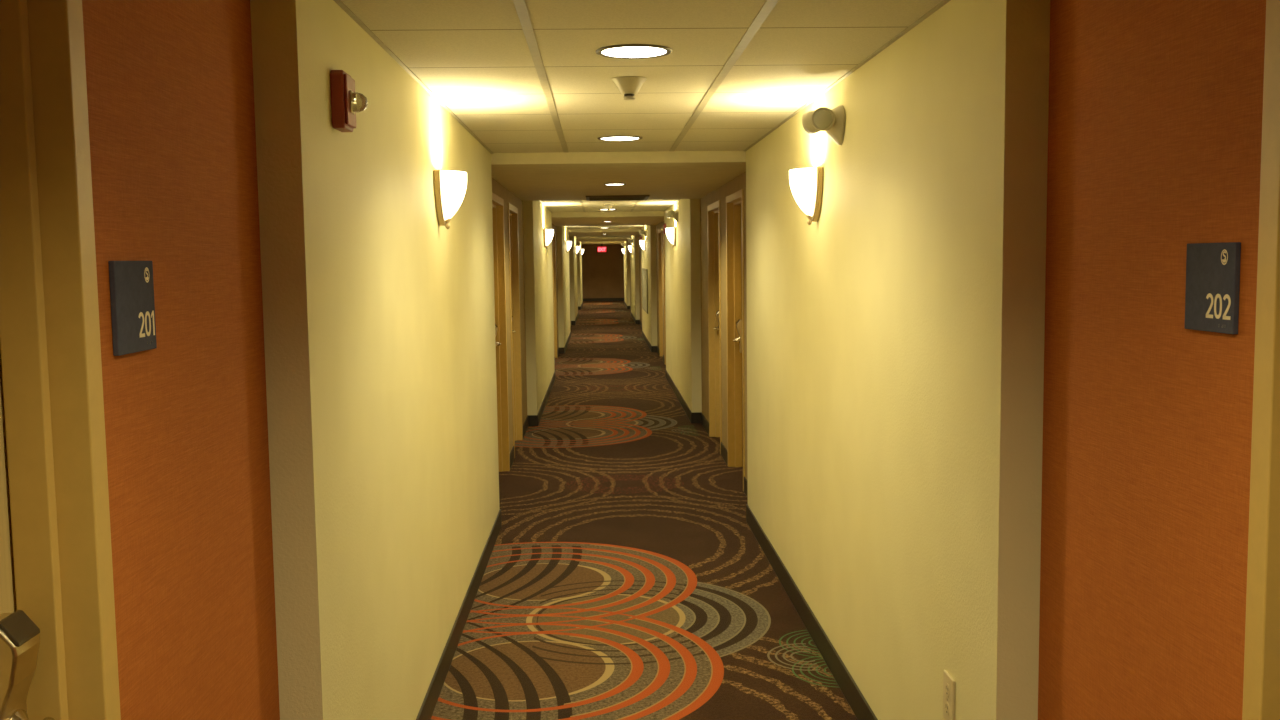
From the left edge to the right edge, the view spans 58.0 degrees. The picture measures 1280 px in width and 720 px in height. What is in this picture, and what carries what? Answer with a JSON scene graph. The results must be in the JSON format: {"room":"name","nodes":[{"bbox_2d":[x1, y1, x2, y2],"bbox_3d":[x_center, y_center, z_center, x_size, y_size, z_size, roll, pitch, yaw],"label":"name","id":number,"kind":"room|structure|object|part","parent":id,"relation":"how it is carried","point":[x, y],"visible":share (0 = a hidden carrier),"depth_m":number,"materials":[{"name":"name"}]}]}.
{"room":"hotel corridor","nodes":[
{"label":"hotel corridor","id":0,"kind":"room"},
{"bbox_2d":[82,0,581,719],"bbox_3d":[-1.495,-1.339,20.974,0.293,2.198,45.500,-1,5,-2],"label":"wall","id":1,"kind":"structure","parent":0,"point":[303,467],"depth_m":2.45,"materials":[{"name":"beige paint"}]},
{"bbox_2d":[0,0,120,719],"bbox_3d":[-0.817,0.475,1.162,0.168,2.029,0.998,-1,5,-2],"label":"door","id":2,"kind":"structure","parent":1,"relation":"in","point":[59,661],"depth_m":1.56,"materials":[{"name":"beige paint"}]},
{"bbox_3d":[-0.862,0.497,1.162,0.042,1.969,0.894,-1,5,-2],"label":"panel","id":3,"kind":"part","parent":2,"relation":"part of","materials":[{"name":"brown wood"}]},
{"bbox_3d":[-0.799,0.493,1.488,0.054,0.052,0.139,-1,5,-2],"label":"lever handle","id":4,"kind":"part","parent":2,"relation":"part of","materials":[{"name":"metal"}]},
{"bbox_2d":[108,261,156,355],"bbox_3d":[-0.765,-0.081,1.746,0.010,0.138,0.145,-1,5,-2],"label":"number sign","id":5,"kind":"object","parent":1,"relation":"attached to","point":[131,283],"visible":1,"depth_m":1.73,"materials":[{"name":"plastic"}]},
{"bbox_2d":[330,70,367,131],"bbox_3d":[-0.681,-0.611,2.730,0.075,0.134,0.110,-1,5,-2],"label":"fire alarm","id":6,"kind":"object","parent":1,"relation":"attached to","point":[345,102],"visible":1,"depth_m":2.68,"materials":[{"name":"red plastic"}]},
{"bbox_2d":[433,169,466,228],"bbox_3d":[-0.721,-0.615,4.448,0.112,0.220,0.234,-1,5,-2],"label":"wall sconce","id":7,"kind":"object","parent":1,"relation":"attached to","point":[449,186],"visible":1,"depth_m":4.37,"materials":[{"name":"white glass"}]},
{"bbox_3d":[-0.709,-0.630,4.447,0.086,0.182,0.216,-1,5,-2],"label":"lamp shade","id":8,"kind":"part","parent":7,"relation":"part of","materials":[{"name":"white glass"}]},
{"bbox_2d":[416,301,582,719],"bbox_3d":[-1.377,-0.297,21.069,0.101,0.104,45.482,-1,5,-2],"label":"baseboard","id":9,"kind":"structure","parent":1,"relation":"attached to","point":[427,708],"depth_m":5.09,"materials":[{"name":"black rubber"}]},
{"bbox_2d":[492,193,509,471],"bbox_3d":[-1.063,-0.135,8.146,0.168,2.029,0.998,-1,5,-2],"label":"door","id":10,"kind":"structure","parent":1,"relation":"in","point":[497,202],"depth_m":8.59,"materials":[{"name":"beige paint"}]},
{"bbox_2d":[508,203,522,454],"bbox_3d":[-1.115,-0.264,9.625,0.168,2.029,0.998,-1,5,-2],"label":"door","id":11,"kind":"structure","parent":1,"relation":"in","point":[512,210],"depth_m":10.05,"materials":[{"name":"beige paint"}]},
{"bbox_2d":[543,229,553,248],"bbox_3d":[-1.020,-1.353,12.911,0.112,0.220,0.234,-1,5,-2],"label":"wall sconce","id":12,"kind":"object","parent":1,"relation":"attached to","point":[547,233],"visible":1,"depth_m":12.83,"materials":[{"name":"white glass"}]},
{"bbox_3d":[-1.007,-1.368,12.910,0.086,0.182,0.216,-1,5,-2],"label":"lamp shade","id":13,"kind":"part","parent":12,"relation":"part of","materials":[{"name":"white glass"}]},
{"bbox_2d":[552,231,556,357],"bbox_3d":[-1.414,-1.002,18.087,0.168,2.029,0.998,-1,5,-2],"label":"door","id":14,"kind":"structure","parent":1,"relation":"in","point":[553,238],"depth_m":18.51,"materials":[{"name":"beige paint"}]},
{"bbox_2d":[565,241,571,252],"bbox_3d":[-1.318,-2.091,21.373,0.112,0.220,0.234,-1,5,-2],"label":"wall sconce","id":15,"kind":"object","parent":1,"relation":"attached to","point":[568,243],"visible":0.98,"depth_m":21.29,"materials":[{"name":"white glass"}]},
{"bbox_3d":[-1.305,-2.106,21.372,0.086,0.182,0.216,-1,5,-2],"label":"lamp shade","id":16,"kind":"part","parent":15,"relation":"part of","materials":[{"name":"white glass"}]},
{"bbox_2d":[575,246,579,254],"bbox_3d":[-1.616,-2.829,29.836,0.112,0.220,0.234,-1,5,-2],"label":"wall sconce","id":17,"kind":"object","parent":1,"relation":"attached to","point":[576,247],"visible":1,"depth_m":29.76,"materials":[{"name":"white glass"}]},
{"bbox_2d":[581,244,623,297],"bbox_3d":[-1.409,-3.303,43.731,2.067,2.133,0.150,-1,5,-2],"label":"wall","id":18,"kind":"structure","parent":0,"point":[602,272],"depth_m":43.66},
{"bbox_2d":[582,298,623,300],"bbox_3d":[-1.393,-2.288,43.740,1.667,0.110,0.010,-1,5,-2],"label":"baseboard","id":19,"kind":"structure","parent":18,"relation":"attached to","point":[583,299],"depth_m":43.73,"materials":[{"name":"black rubber"}]},
{"bbox_2d":[334,0,950,244],"bbox_3d":[-0.623,-2.475,20.905,2.067,0.185,45.800,-1,5,-2],"label":"ceiling","id":20,"kind":"structure","parent":0,"point":[527,79],"depth_m":3.94,"materials":[{"name":"paint"}]},
{"bbox_2d":[597,244,606,251],"bbox_3d":[-1.365,-4.013,41.386,0.340,0.310,0.120,-1,5,-2],"label":"exit sign","id":21,"kind":"object","parent":20,"relation":"hanging from","point":[601,248],"visible":0.89,"depth_m":41.36,"materials":[{"name":"red plastic"}]},
{"bbox_3d":[-1.363,-3.961,41.363,0.316,0.186,0.004,-1,5,-2],"label":"panel","id":22,"kind":"part","parent":21,"relation":"part of","materials":[{"name":"red plastic"}]},
{"bbox_2d":[603,204,613,210],"bbox_3d":[-0.357,-1.735,13.145,0.124,0.070,0.124,-1,5,-2],"label":"sprinkler","id":23,"kind":"object","parent":20,"relation":"attached to","point":[608,207],"visible":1,"depth_m":13.11,"materials":[{"name":"grey plastic"}]},
{"bbox_2d":[604,183,625,184],"bbox_3d":[-0.186,-1.304,8.575,0.167,0.006,0.167,-1,5,-2],"label":"recessed light","id":24,"kind":"object","parent":20,"relation":"in","point":[608,183],"visible":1,"depth_m":8.55,"materials":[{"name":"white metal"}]},
{"bbox_2d":[586,195,649,200],"bbox_3d":[-0.207,-1.466,10.461,0.560,0.012,0.680,-1,5,-2],"label":"ceiling vent","id":25,"kind":"object","parent":20,"relation":"in","point":[614,197],"visible":1,"depth_m":10.37,"materials":[{"name":"metal"}]},
{"bbox_2d":[598,136,641,140],"bbox_3d":[-0.103,-1.139,5.939,0.231,0.006,0.231,-1,5,-2],"label":"recessed light","id":26,"kind":"object","parent":20,"relation":"in","point":[605,138],"visible":1,"depth_m":5.92,"materials":[{"name":"white"}]},
{"bbox_2d":[611,76,646,99],"bbox_3d":[-0.037,-0.938,4.000,0.124,0.070,0.124,-1,5,-2],"label":"sprinkler","id":27,"kind":"object","parent":20,"relation":"attached to","point":[628,86],"visible":1,"depth_m":3.97,"materials":[{"name":"grey plastic"}]},
{"bbox_2d":[596,44,672,58],"bbox_3d":[-0.018,-0.922,3.459,0.231,0.006,0.231,-1,5,-2],"label":"recessed light","id":28,"kind":"object","parent":20,"relation":"in","point":[622,51],"visible":1,"depth_m":3.44,"materials":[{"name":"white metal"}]},
{"bbox_2d":[431,301,856,719],"bbox_3d":[-0.593,-0.208,21.104,2.067,0.100,45.800,-1,5,-2],"label":"floor","id":29,"kind":"structure","parent":0,"point":[626,576],"depth_m":5.69,"materials":[{"name":"carpet"}]},
{"bbox_2d":[624,0,1265,719],"bbox_3d":[0.278,-1.367,21.034,0.294,2.198,45.500,-1,5,-2],"label":"wall","id":30,"kind":"structure","parent":0,"point":[989,443],"depth_m":2.52,"materials":[{"name":"beige paint"}]},
{"bbox_2d":[640,240,645,251],"bbox_3d":[0.048,-2.117,21.470,0.112,0.220,0.234,-1,5,-2],"label":"wall sconce","id":31,"kind":"object","parent":30,"relation":"attached to","point":[642,242],"visible":1,"depth_m":21.39,"materials":[{"name":"white glass"}]},
{"bbox_3d":[0.035,-2.132,21.468,0.086,0.182,0.216,-1,5,-2],"label":"lamp shade","id":32,"kind":"part","parent":31,"relation":"part of","materials":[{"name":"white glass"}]},
{"bbox_2d":[639,230,646,236],"bbox_3d":[0.049,-2.307,21.018,0.136,0.138,0.155,-1,5,-2],"label":"emergency light","id":33,"kind":"object","parent":30,"relation":"attached to","point":[641,232],"visible":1,"depth_m":20.96,"materials":[{"name":"grey plastic"}]},
{"bbox_2d":[642,268,647,313],"bbox_3d":[0.092,-1.330,21.884,0.022,0.800,2.280,-1,5,-2],"label":"wall panel","id":34,"kind":"object","parent":30,"relation":"attached to","point":[644,271],"visible":1,"depth_m":21.62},
{"bbox_2d":[658,230,662,355],"bbox_3d":[0.404,-1.031,18.149,0.168,2.029,0.998,-1,5,-2],"label":"door","id":35,"kind":"structure","parent":30,"relation":"in","point":[659,231],"depth_m":18.57,"materials":[{"name":"beige paint"}]},
{"bbox_2d":[660,223,665,233],"bbox_3d":[0.298,-1.685,14.829,0.075,0.134,0.110,-1,5,-2],"label":"fire alarm","id":36,"kind":"object","parent":30,"relation":"attached to","point":[663,228],"visible":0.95,"depth_m":14.78,"materials":[{"name":"red plastic"}]},
{"bbox_2d":[663,233,665,364],"bbox_3d":[0.456,-0.902,16.670,0.168,2.029,0.998,-1,5,-2],"label":"door","id":37,"kind":"structure","parent":30,"relation":"in","point":[663,233],"depth_m":17.12,"materials":[{"name":"beige paint"}]},
{"bbox_2d":[666,227,675,246],"bbox_3d":[0.346,-1.379,13.007,0.112,0.220,0.234,-1,5,-2],"label":"wall sconce","id":38,"kind":"object","parent":30,"relation":"attached to","point":[670,232],"visible":1,"depth_m":12.93,"materials":[{"name":"white glass"}]},
{"bbox_3d":[0.333,-1.394,13.005,0.086,0.182,0.216,-1,5,-2],"label":"lamp shade","id":39,"kind":"part","parent":38,"relation":"part of","materials":[{"name":"white glass"}]},
{"bbox_2d":[666,209,678,221],"bbox_3d":[0.347,-1.568,12.556,0.136,0.138,0.155,-1,5,-2],"label":"emergency light","id":40,"kind":"object","parent":30,"relation":"attached to","point":[669,214],"visible":1,"depth_m":12.50,"materials":[{"name":"grey plastic"}]},
{"bbox_2d":[707,200,721,453],"bbox_3d":[0.702,-0.293,9.686,0.168,2.029,0.998,-1,5,-2],"label":"door","id":41,"kind":"structure","parent":30,"relation":"in","point":[713,210],"depth_m":10.11,"materials":[{"name":"beige paint"}]},
{"bbox_2d":[726,189,744,490],"bbox_3d":[0.754,-0.164,8.208,0.168,2.029,0.998,-1,5,-2],"label":"door","id":42,"kind":"structure","parent":30,"relation":"in","point":[734,202],"depth_m":8.62,"materials":[{"name":"beige paint"}]},
{"bbox_3d":[0.799,-0.143,8.211,0.042,1.969,0.894,-1,5,-2],"label":"panel","id":43,"kind":"part","parent":42,"relation":"part of","materials":[{"name":"brown wood"}]},
{"bbox_2d":[624,301,877,719],"bbox_3d":[0.188,-0.323,21.121,0.102,0.104,45.482,-1,5,-2],"label":"baseboard","id":44,"kind":"structure","parent":30,"relation":"attached to","point":[846,683],"depth_m":5.06,"materials":[{"name":"black rubber"}]},
{"bbox_2d":[789,166,823,224],"bbox_3d":[0.645,-0.641,4.544,0.112,0.220,0.234,-1,5,-2],"label":"wall sconce","id":45,"kind":"object","parent":30,"relation":"attached to","point":[806,184],"visible":1,"depth_m":4.47,"materials":[{"name":"white glass"}]},
{"bbox_3d":[0.632,-0.656,4.543,0.086,0.182,0.216,-1,5,-2],"label":"lamp shade","id":46,"kind":"part","parent":45,"relation":"part of","materials":[{"name":"white glass"}]},
{"bbox_2d":[802,105,845,144],"bbox_3d":[0.645,-0.830,4.093,0.136,0.138,0.155,-1,5,-2],"label":"emergency light","id":47,"kind":"object","parent":30,"relation":"attached to","point":[832,121],"visible":1,"depth_m":4.04,"materials":[{"name":"grey plastic"}]},
{"bbox_2d":[943,670,954,719],"bbox_3d":[0.776,0.853,2.904,0.009,0.124,0.080,-1,5,-2],"label":"electrical outlet","id":48,"kind":"object","parent":30,"relation":"attached to","point":[948,681],"visible":1,"depth_m":2.89,"materials":[{"name":"beige plastic"}]},
{"bbox_2d":[945,702,948,714],"bbox_3d":[0.773,0.877,2.906,0.002,0.033,0.031,-1,5,-2],"label":"receptacle","id":49,"kind":"object","parent":48,"relation":"attached to","point":[946,703],"depth_m":2.91,"materials":[{"name":"beige plastic"}]},
{"bbox_2d":[945,683,949,696],"bbox_3d":[0.772,0.829,2.902,0.002,0.033,0.031,-1,5,-2],"label":"receptacle","id":50,"kind":"object","parent":48,"relation":"attached to","point":[947,685],"depth_m":2.90,"materials":[{"name":"beige plastic"}]},
{"bbox_2d":[1184,242,1240,333],"bbox_3d":[0.891,-0.113,1.801,0.010,0.138,0.145,-1,5,-2],"label":"number sign","id":51,"kind":"object","parent":30,"relation":"attached to","point":[1212,291],"visible":1,"depth_m":1.79,"materials":[{"name":"plastic"}]},
{"bbox_2d":[1242,0,1279,719],"bbox_3d":[1.000,0.445,1.224,0.168,2.029,0.998,-1,5,-2],"label":"door frame","id":52,"kind":"structure","parent":30,"relation":"in","point":[1261,684],"depth_m":1.66,"materials":[{"name":"beige paint"}]}
]}

